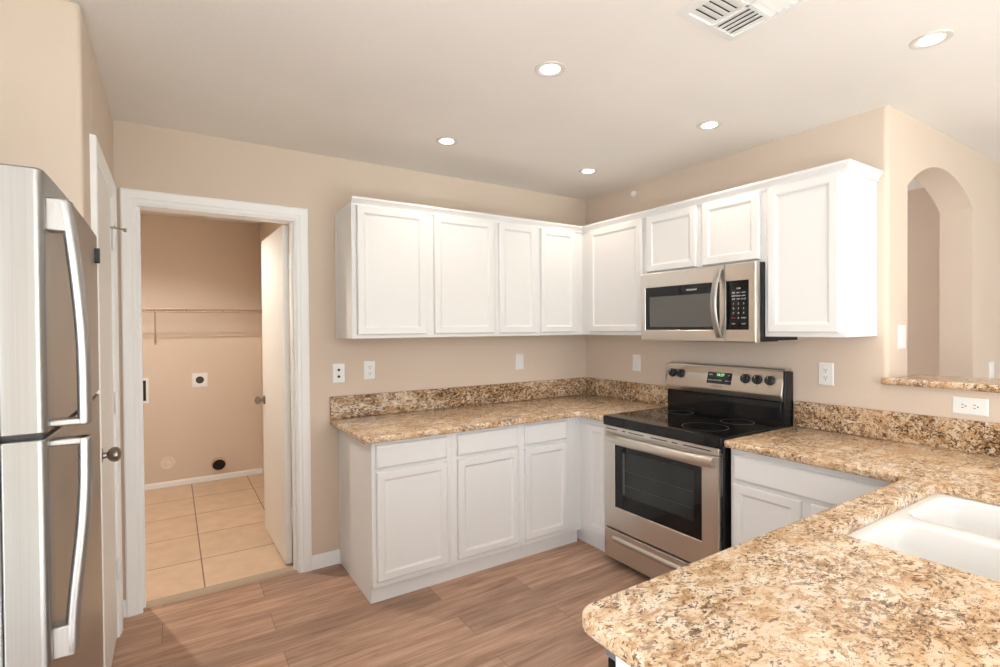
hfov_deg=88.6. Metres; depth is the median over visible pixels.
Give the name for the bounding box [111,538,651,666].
floor
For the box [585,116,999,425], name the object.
wall
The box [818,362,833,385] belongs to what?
wall outlet
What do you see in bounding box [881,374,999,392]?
bar ledge
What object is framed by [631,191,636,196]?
cap
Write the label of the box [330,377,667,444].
countertop
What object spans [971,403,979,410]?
receptacle
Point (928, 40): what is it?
recessed light
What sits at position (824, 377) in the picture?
receptacle
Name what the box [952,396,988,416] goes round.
wall outlet
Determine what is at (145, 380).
washer box
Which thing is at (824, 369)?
receptacle
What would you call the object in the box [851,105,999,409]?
wall
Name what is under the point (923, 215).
wall
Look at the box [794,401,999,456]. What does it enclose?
backsplash
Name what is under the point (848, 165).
crown molding
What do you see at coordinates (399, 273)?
upper cabinet
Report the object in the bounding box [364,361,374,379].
wall outlet
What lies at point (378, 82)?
ceiling
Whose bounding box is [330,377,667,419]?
backsplash
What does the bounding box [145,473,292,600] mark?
floor
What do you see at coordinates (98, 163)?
trim
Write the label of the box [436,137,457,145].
recessed light
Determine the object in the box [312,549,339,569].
baseboard
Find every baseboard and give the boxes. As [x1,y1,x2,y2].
[123,600,125,617]
[145,468,262,490]
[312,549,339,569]
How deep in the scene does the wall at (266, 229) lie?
4.91 m
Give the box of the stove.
[603,362,792,577]
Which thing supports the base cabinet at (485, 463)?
on the floor at (527, 611)
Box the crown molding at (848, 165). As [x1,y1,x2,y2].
[351,159,883,232]
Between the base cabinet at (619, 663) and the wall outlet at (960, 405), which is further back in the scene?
the wall outlet at (960, 405)
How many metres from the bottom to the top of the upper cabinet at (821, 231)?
0.752 m
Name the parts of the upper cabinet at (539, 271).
door, door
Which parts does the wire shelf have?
rail, rail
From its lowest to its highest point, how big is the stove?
1.180 m
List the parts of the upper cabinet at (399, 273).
panel, door, door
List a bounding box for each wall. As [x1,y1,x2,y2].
[0,0,113,227]
[112,119,585,599]
[140,214,261,483]
[259,222,291,487]
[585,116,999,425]
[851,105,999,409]
[907,188,939,375]
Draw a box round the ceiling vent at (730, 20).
[675,0,808,40]
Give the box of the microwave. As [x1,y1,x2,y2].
[641,261,796,342]
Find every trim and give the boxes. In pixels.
[89,133,122,666]
[119,188,311,617]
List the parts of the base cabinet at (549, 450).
drawer, door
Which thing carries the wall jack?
attached to the wall at (145, 157)
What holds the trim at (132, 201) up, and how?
attached to the wall at (145, 157)
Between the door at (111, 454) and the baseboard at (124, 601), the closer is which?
the door at (111, 454)
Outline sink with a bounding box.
[847,493,999,581]
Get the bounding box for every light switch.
[515,354,523,369]
[633,355,640,370]
[898,325,905,348]
[989,362,993,378]
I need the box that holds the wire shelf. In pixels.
[142,308,261,344]
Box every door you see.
[97,172,126,666]
[254,225,292,563]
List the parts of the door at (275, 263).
knob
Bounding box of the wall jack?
[332,363,344,382]
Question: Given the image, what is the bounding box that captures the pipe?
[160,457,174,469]
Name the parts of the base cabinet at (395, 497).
panel, drawer, door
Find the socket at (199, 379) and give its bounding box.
[196,376,203,382]
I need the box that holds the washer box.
[143,378,148,403]
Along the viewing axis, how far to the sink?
1.48 m
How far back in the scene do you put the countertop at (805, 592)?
1.05 m
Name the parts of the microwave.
door, handle, control panel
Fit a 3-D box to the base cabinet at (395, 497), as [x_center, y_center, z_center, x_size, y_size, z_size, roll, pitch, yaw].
[-0.616,0.966,2.960,0.459,0.840,0.613,-1,1,-33]
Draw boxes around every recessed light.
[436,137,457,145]
[535,61,565,77]
[579,168,597,173]
[697,120,722,129]
[909,29,953,48]
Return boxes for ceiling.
[68,0,999,224]
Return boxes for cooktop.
[603,407,785,448]
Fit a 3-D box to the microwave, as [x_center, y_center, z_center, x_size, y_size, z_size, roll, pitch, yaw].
[1.199,-0.160,2.946,0.462,0.406,0.764,-1,1,-33]
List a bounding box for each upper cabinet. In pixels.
[334,202,495,338]
[495,222,582,335]
[582,219,645,334]
[646,191,764,273]
[765,171,876,336]
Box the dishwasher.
[606,649,615,666]
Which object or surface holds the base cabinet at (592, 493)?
on the floor at (527, 611)
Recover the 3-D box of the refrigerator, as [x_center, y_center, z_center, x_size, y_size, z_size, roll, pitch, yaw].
[-1.213,0.559,1.007,0.728,1.665,0.745,-1,1,-33]
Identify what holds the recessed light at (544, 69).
in the ceiling
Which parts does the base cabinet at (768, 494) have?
door, drawer, door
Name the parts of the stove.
drawer pull, drawer, handle, oven door, knob, knob, control panel, knob, knob, knob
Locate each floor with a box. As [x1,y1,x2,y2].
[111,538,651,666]
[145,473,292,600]
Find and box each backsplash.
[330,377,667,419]
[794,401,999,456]
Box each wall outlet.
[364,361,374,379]
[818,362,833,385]
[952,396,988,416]
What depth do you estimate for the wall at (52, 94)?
1.57 m
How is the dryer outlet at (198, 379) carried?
attached to the wall at (189, 263)
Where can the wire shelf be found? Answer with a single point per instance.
(179, 310)
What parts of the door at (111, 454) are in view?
knob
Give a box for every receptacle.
[822,367,828,372]
[822,375,828,380]
[959,402,967,409]
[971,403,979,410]
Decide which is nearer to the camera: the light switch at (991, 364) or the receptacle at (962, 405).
the receptacle at (962, 405)
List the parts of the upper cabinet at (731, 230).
door, door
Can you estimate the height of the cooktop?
0.056 m
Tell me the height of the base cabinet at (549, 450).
0.840 m
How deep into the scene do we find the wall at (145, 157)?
3.07 m
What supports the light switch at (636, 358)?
attached to the wall at (610, 357)
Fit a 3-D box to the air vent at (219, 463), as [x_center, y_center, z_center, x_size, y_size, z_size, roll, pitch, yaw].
[-2.642,1.232,4.812,0.124,0.124,0.072,-1,1,-33]
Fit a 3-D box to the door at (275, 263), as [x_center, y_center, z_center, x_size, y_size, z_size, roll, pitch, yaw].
[-1.452,0.365,3.321,0.165,2.018,0.746,-1,1,-34]
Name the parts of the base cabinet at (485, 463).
drawer, door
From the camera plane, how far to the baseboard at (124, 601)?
2.52 m
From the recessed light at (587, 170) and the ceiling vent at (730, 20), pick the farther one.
the recessed light at (587, 170)
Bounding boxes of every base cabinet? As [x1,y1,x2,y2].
[338,429,451,603]
[450,424,520,579]
[518,417,580,558]
[577,417,606,551]
[616,656,630,666]
[731,449,891,546]
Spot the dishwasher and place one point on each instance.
(611, 657)
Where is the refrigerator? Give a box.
[0,163,103,666]
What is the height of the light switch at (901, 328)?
0.117 m
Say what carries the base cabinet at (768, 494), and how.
on the floor at (527, 611)
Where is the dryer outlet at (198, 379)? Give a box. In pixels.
[192,372,207,386]
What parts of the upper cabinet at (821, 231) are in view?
door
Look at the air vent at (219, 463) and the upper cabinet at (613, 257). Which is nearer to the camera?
the upper cabinet at (613, 257)
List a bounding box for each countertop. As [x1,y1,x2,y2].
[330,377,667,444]
[582,401,999,666]
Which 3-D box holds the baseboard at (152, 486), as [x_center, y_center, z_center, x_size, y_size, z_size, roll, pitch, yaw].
[-3.004,1.361,4.617,1.580,0.052,0.012,-1,1,-33]
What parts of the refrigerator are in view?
freezer door, fridge door, handle, handle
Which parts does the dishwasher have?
door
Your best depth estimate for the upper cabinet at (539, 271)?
3.50 m
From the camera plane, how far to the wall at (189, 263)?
4.76 m
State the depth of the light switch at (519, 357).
3.80 m
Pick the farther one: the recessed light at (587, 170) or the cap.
the cap
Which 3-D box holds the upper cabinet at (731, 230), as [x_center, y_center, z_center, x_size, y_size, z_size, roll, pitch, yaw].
[1.250,-0.553,2.980,0.335,0.375,0.770,-1,1,-33]
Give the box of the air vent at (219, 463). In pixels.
[211,457,225,470]
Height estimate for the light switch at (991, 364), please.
0.117 m
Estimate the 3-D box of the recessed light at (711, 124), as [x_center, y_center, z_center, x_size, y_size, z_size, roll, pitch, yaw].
[1.073,-1.064,2.622,0.124,0.008,0.124,-1,1,-33]
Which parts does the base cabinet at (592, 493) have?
door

